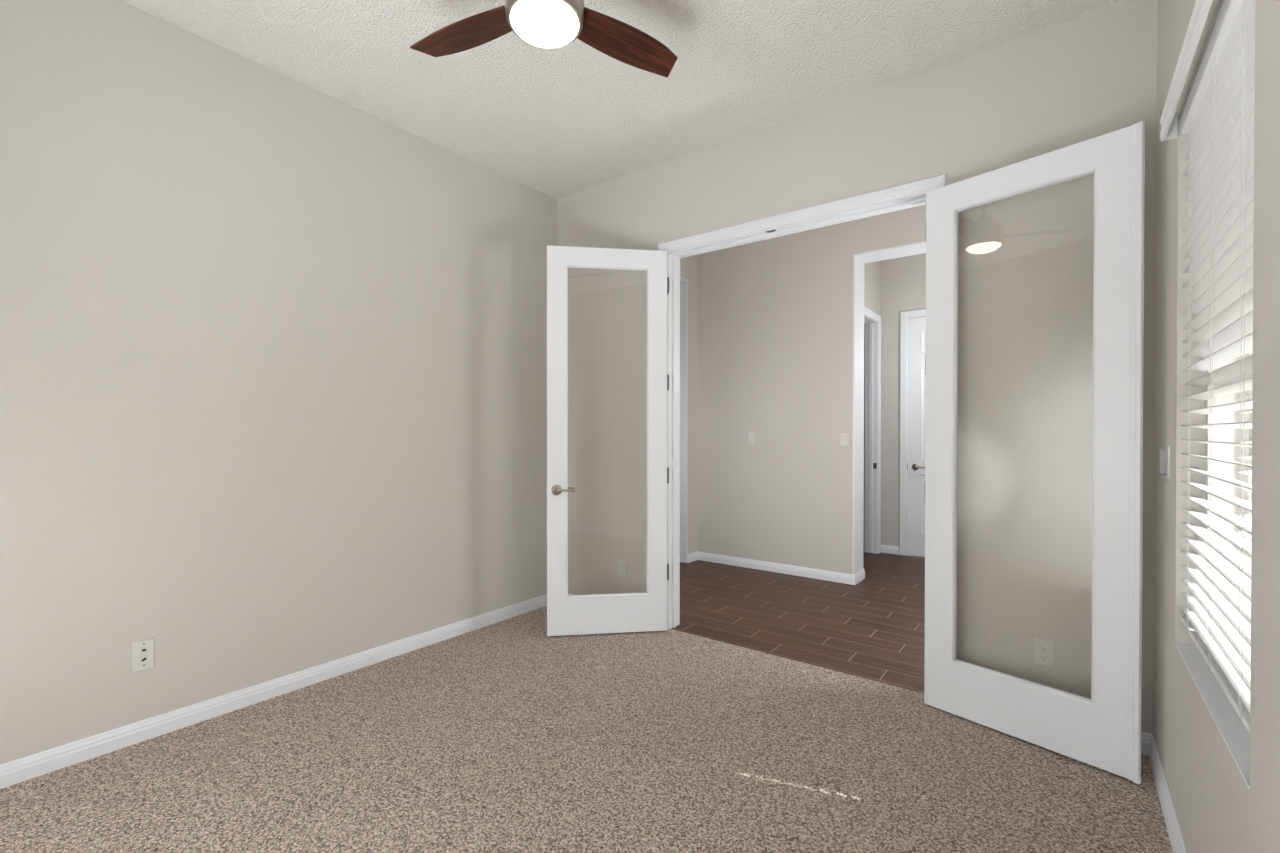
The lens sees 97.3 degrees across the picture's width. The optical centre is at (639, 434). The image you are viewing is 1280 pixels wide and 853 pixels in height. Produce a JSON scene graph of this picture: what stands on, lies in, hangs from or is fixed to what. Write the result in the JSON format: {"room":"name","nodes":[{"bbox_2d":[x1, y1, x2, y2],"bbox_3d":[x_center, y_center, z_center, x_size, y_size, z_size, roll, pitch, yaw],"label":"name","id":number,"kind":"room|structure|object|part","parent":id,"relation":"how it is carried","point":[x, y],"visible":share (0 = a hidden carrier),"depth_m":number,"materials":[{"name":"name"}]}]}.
{"room":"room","nodes":[
{"label":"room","id":0,"kind":"room"},
{"bbox_2d":[0,0,556,764],"bbox_3d":[-1.764,-0.223,2.891,0.140,3.100,3.580,0,0,37],"label":"wall","id":1,"kind":"structure","parent":0,"point":[273,348],"depth_m":2.60,"materials":[{"name":"beige paint"}]},
{"bbox_2d":[132,638,154,671],"bbox_3d":[-2.078,0.923,2.359,0.011,0.125,0.071,0,0,37],"label":"jack plate","id":2,"kind":"object","parent":1,"relation":"attached to","point":[143,651],"visible":1,"depth_m":2.36,"materials":[{"name":"white plastic"}]},
{"bbox_2d":[0,594,546,788],"bbox_3d":[-1.697,1.235,2.861,0.014,0.083,3.560,0,0,37],"label":"baseboard","id":3,"kind":"structure","parent":1,"relation":"attached to","point":[41,763],"depth_m":2.59,"materials":[{"name":"white paint"}]},
{"bbox_2d":[0,551,1172,852],"bbox_3d":[0.123,1.298,3.685,5.123,0.050,7.110,0,0,37],"label":"floor","id":4,"kind":"structure","parent":0,"point":[505,736],"depth_m":2.21,"materials":[{"name":"carpet"}]},
{"bbox_2d":[121,0,1126,198],"bbox_3d":[-0.358,-1.791,1.818,3.663,0.050,3.580,0,0,37],"label":"ceiling","id":5,"kind":"structure","parent":0,"point":[574,117],"depth_m":2.68,"materials":[{"name":"white paint"}]},
{"bbox_2d":[410,0,677,77],"bbox_3d":[-0.325,-1.543,1.945,0.953,0.448,0.974,0,0,37],"label":"ceiling fan","id":6,"kind":"object","parent":5,"relation":"hanging from","point":[540,23],"visible":1,"depth_m":1.96,"materials":[{"name":"brown wood"}]},
{"bbox_3d":[-0.614,-1.421,2.001,0.455,0.006,0.147,0,9,26],"label":"blade","id":7,"kind":"part","parent":6,"relation":"part of","materials":[{"name":"brown wood"}]},
{"bbox_3d":[-0.314,-1.343,1.857,0.227,0.050,0.227,0,0,37],"label":"light globe","id":8,"kind":"part","parent":6,"relation":"part of","materials":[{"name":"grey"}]},
{"bbox_3d":[-0.046,-1.421,2.054,0.455,0.006,0.147,0,-9,-36],"label":"blade","id":9,"kind":"part","parent":6,"relation":"part of","materials":[{"name":"brown wood"}]},
{"bbox_2d":[680,255,697,553],"bbox_3d":[-0.016,-0.361,5.060,0.200,3.350,1.710,0,0,37],"label":"wall","id":10,"kind":"structure","parent":0,"point":[688,265],"depth_m":5.61,"materials":[{"name":"beige paint"}]},
{"bbox_2d":[680,277,687,562],"bbox_3d":[0.022,-0.124,5.109,0.202,2.776,1.212,0,0,37],"label":"lining","id":11,"kind":"object","parent":10,"relation":"attached to","point":[683,282],"visible":0.17,"depth_m":5.54,"materials":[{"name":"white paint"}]},
{"bbox_2d":[687,552,697,562],"bbox_3d":[0.527,1.220,5.611,0.014,0.083,0.190,0,0,37],"label":"baseboard","id":12,"kind":"structure","parent":10,"relation":"attached to","point":[691,557],"depth_m":5.59,"materials":[{"name":"white paint"}]},
{"bbox_2d":[697,204,925,574],"bbox_3d":[1.276,-0.362,5.330,4.963,3.350,0.280,0,0,37],"label":"wall","id":13,"kind":"structure","parent":0,"point":[775,315],"depth_m":5.14,"materials":[{"name":"beige paint"}]},
{"bbox_2d":[749,433,754,444],"bbox_3d":[1.054,0.036,5.316,0.069,0.113,0.015,0,0,37],"label":"light switch","id":14,"kind":"object","parent":13,"relation":"attached to","point":[751,435],"visible":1,"depth_m":5.31,"materials":[{"name":"beige plastic"}]},
{"bbox_2d":[697,551,864,584],"bbox_3d":[1.280,1.222,5.327,1.556,0.083,0.294,0,0,37],"label":"baseboard","id":15,"kind":"structure","parent":13,"relation":"attached to","point":[838,577],"depth_m":5.11,"materials":[{"name":"white paint"}]},
{"bbox_2d":[840,433,848,446],"bbox_3d":[1.739,0.045,4.797,0.069,0.113,0.015,0,0,37],"label":"light switch","id":16,"kind":"object","parent":13,"relation":"attached to","point":[844,437],"visible":1,"depth_m":4.80,"materials":[{"name":"beige plastic"}]},
{"bbox_2d":[853,241,925,574],"bbox_3d":[2.465,-0.124,4.432,1.456,2.787,0.280,0,0,37],"label":"door frame","id":17,"kind":"structure","parent":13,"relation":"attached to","point":[860,259],"depth_m":4.82,"materials":[{"name":"white paint"}]},
{"bbox_2d":[557,0,1156,733],"bbox_3d":[0.118,-0.378,3.799,4.963,3.400,0.140,0,0,37],"label":"wall","id":18,"kind":"structure","parent":0,"point":[1026,260],"depth_m":2.58,"materials":[{"name":"beige paint"}]},
{"bbox_2d":[545,246,668,635],"bbox_3d":[-0.205,0.041,3.591,0.785,2.440,0.161,0,0,-8],"label":"door","id":19,"kind":"structure","parent":18,"relation":"in","point":[567,614],"depth_m":3.57,"materials":[{"name":"white paint"}]},
{"bbox_3d":[-0.465,0.346,3.487,0.120,0.024,0.023,0,0,-8],"label":"lever","id":20,"kind":"part","parent":19,"relation":"part of","materials":[{"name":"silver metal"}]},
{"bbox_2d":[619,559,626,576],"bbox_3d":[-0.120,0.922,3.893,0.069,0.113,0.008,0,0,37],"label":"wall outlet","id":21,"kind":"object","parent":18,"relation":"attached to","point":[622,563],"visible":1,"depth_m":3.89,"materials":[{"name":"white plastic"}]},
{"bbox_2d":[658,174,946,629],"bbox_3d":[0.837,0.021,3.257,1.674,2.530,0.179,0,0,37],"label":"door frame","id":22,"kind":"structure","parent":18,"relation":"attached to","point":[911,194],"depth_m":3.49,"materials":[{"name":"white paint"}]},
{"bbox_3d":[0.789,0.016,3.193,1.674,2.520,0.020,0,0,37],"label":"casing","id":23,"kind":"part","parent":22,"relation":"part of","materials":[{"name":"white paint"}]},
{"bbox_2d":[568,593,1152,754],"bbox_3d":[0.708,1.234,3.264,3.363,0.083,0.014,0,0,37],"label":"baseboard","id":24,"kind":"structure","parent":18,"relation":"attached to","point":[1145,737],"depth_m":2.26,"materials":[{"name":"white paint"}]},
{"bbox_2d":[924,121,1144,783],"bbox_3d":[1.599,0.067,2.365,0.060,2.406,0.786,0,0,-37],"label":"door","id":25,"kind":"structure","parent":18,"relation":"in","point":[1102,730],"depth_m":2.15,"materials":[{"name":"white paint"}]},
{"bbox_2d":[1034,638,1053,667],"bbox_3d":[1.768,0.956,2.465,0.069,0.113,0.008,0,0,37],"label":"wall outlet","id":26,"kind":"object","parent":18,"relation":"attached to","point":[1043,649],"visible":1,"depth_m":2.46,"materials":[{"name":"white plastic"}]},
{"bbox_2d":[1040,654,1047,660],"bbox_3d":[1.766,0.976,2.462,0.029,0.028,0.002,0,0,37],"label":"socket","id":27,"kind":"object","parent":26,"relation":"attached to","point":[1043,657],"depth_m":2.46,"materials":[{"name":"grey plastic"}]},
{"bbox_2d":[1040,646,1047,651],"bbox_3d":[1.766,0.937,2.462,0.029,0.028,0.002,0,0,37],"label":"socket","id":28,"kind":"object","parent":26,"relation":"attached to","point":[1042,648],"depth_m":2.46,"materials":[{"name":"grey plastic"}]},
{"bbox_2d":[864,324,864,550],"bbox_3d":[0.926,-0.369,6.524,2.962,3.350,1.201,0,0,37],"label":"wall","id":29,"kind":"structure","parent":0,"point":[864,324],"depth_m":6.13,"materials":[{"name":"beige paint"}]},
{"bbox_2d":[864,261,879,315],"bbox_3d":[2.156,-0.363,5.592,0.125,3.350,1.200,0,0,37],"label":"wall","id":30,"kind":"structure","parent":0,"point":[871,270],"depth_m":5.79,"materials":[{"name":"beige paint"}]},
{"bbox_2d":[864,306,880,553],"bbox_3d":[2.251,0.002,5.704,0.144,2.519,0.869,0,0,37],"label":"door frame","id":31,"kind":"structure","parent":30,"relation":"attached to","point":[872,321],"depth_m":5.98,"materials":[{"name":"white paint"}]},
{"bbox_2d":[864,253,925,554],"bbox_3d":[2.121,-0.368,6.446,4.963,3.350,0.120,0,0,37],"label":"wall","id":32,"kind":"structure","parent":0,"point":[902,279],"depth_m":5.96,"materials":[{"name":"beige paint"}]},
{"bbox_2d":[881,545,898,554],"bbox_3d":[2.644,1.219,5.975,0.205,0.083,0.014,0,0,37],"label":"baseboard","id":33,"kind":"structure","parent":32,"relation":"attached to","point":[888,549],"depth_m":5.97,"materials":[{"name":"white paint"}]},
{"bbox_2d":[899,309,925,555],"bbox_3d":[3.124,-0.010,5.678,0.908,2.545,0.140,0,0,37],"label":"door frame","id":34,"kind":"structure","parent":32,"relation":"attached to","point":[905,315],"depth_m":5.88,"materials":[{"name":"white paint"}]},
{"bbox_2d":[908,317,925,555],"bbox_3d":[3.093,0.022,5.638,0.762,2.461,0.094,0,0,37],"label":"door","id":35,"kind":"structure","parent":32,"relation":"in","point":[916,326],"depth_m":5.83,"materials":[{"name":"white paint"}]},
{"bbox_3d":[2.983,0.712,5.736,0.240,0.620,0.006,0,0,37],"label":"panel","id":36,"kind":"part","parent":35,"relation":"part of","materials":[{"name":"white paint"}]},
{"bbox_3d":[2.984,-0.218,5.730,0.240,0.960,0.006,0,0,37],"label":"panel","id":37,"kind":"part","parent":35,"relation":"part of","materials":[{"name":"white paint"}]},
{"bbox_3d":[2.984,-0.953,5.726,0.240,0.230,0.006,0,0,37],"label":"panel","id":38,"kind":"part","parent":35,"relation":"part of","materials":[{"name":"white paint"}]},
{"bbox_2d":[1153,0,1279,852],"bbox_3d":[2.103,-0.367,2.177,0.160,3.400,7.110,0,0,37],"label":"wall","id":39,"kind":"structure","parent":0,"point":[1216,811],"depth_m":1.49,"materials":[{"name":"beige paint"}]},
{"bbox_2d":[1158,446,1169,478],"bbox_3d":[1.812,0.095,1.949,0.024,0.113,0.069,0,0,37],"label":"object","id":40,"kind":"object","parent":39,"relation":"attached to","point":[1164,454],"visible":1,"depth_m":1.93,"materials":[{"name":"white plastic"}]},
{"bbox_3d":[1.819,0.095,1.943,0.006,0.113,0.069,0,0,37],"label":"plate","id":41,"kind":"part","parent":40,"relation":"part of","materials":[{"name":"white plastic"}]},
{"bbox_2d":[1148,735,1186,852],"bbox_3d":[0.973,1.249,0.840,0.014,0.083,3.560,0,0,37],"label":"baseboard","id":42,"kind":"structure","parent":39,"relation":"attached to","point":[1176,840],"depth_m":1.89,"materials":[{"name":"white paint"}]},
{"bbox_2d":[1175,359,1252,789],"bbox_3d":[1.491,-0.164,1.397,0.128,1.677,0.921,0,0,37],"label":"window","id":43,"kind":"structure","parent":39,"relation":"in","point":[1232,729],"depth_m":1.63,"materials":[{"name":"white plastic"}]},
{"bbox_2d":[1160,0,1254,733],"bbox_3d":[1.448,-0.211,1.429,0.107,1.630,0.945,0,0,37],"label":"window blind","id":44,"kind":"object","parent":43,"relation":"attached to","point":[1218,114],"visible":0.8,"depth_m":1.39,"materials":[{"name":"white plastic"}]},
{"bbox_3d":[1.654,-0.184,1.657,0.055,1.540,0.026,0,0,37],"label":"ladder cord","id":45,"kind":"part","parent":44,"relation":"part of","materials":[{"name":"white fabric"}]},
{"bbox_3d":[1.469,0.586,1.418,0.052,0.015,0.913,0,0,37],"label":"rail","id":46,"kind":"part","parent":44,"relation":"part of","materials":[{"name":"white plastic"}]},
{"bbox_3d":[1.462,-0.182,1.403,0.055,1.540,0.026,0,0,37],"label":"ladder cord","id":47,"kind":"part","parent":44,"relation":"part of","materials":[{"name":"white fabric"}]},
{"bbox_3d":[1.272,-0.181,1.152,0.055,1.540,0.026,0,0,37],"label":"ladder cord","id":48,"kind":"part","parent":44,"relation":"part of","materials":[{"name":"white fabric"}]},
{"bbox_3d":[1.466,0.672,1.420,0.068,0.006,0.921,0,0,37],"label":"sill","id":49,"kind":"part","parent":43,"relation":"part of","materials":[{"name":"white paint"}]},
{"label":"outside","id":50,"kind":"structure","parent":0,"visible":0},
{"bbox_2d":[1248,458,1251,559],"bbox_3d":[30.748,1.516,-6.920,56.437,0.080,100.000,0,0,37],"label":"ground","id":51,"kind":"structure","parent":50,"point":[1250,459],"depth_m":12.28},
{"bbox_2d":[1249,420,1251,457],"bbox_3d":[12.749,0.391,3.561,0.200,2.020,75.000,0,0,37],"label":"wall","id":52,"kind":"structure","parent":51,"relation":"on","point":[1250,429],"depth_m":30.36,"materials":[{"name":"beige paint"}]}
]}

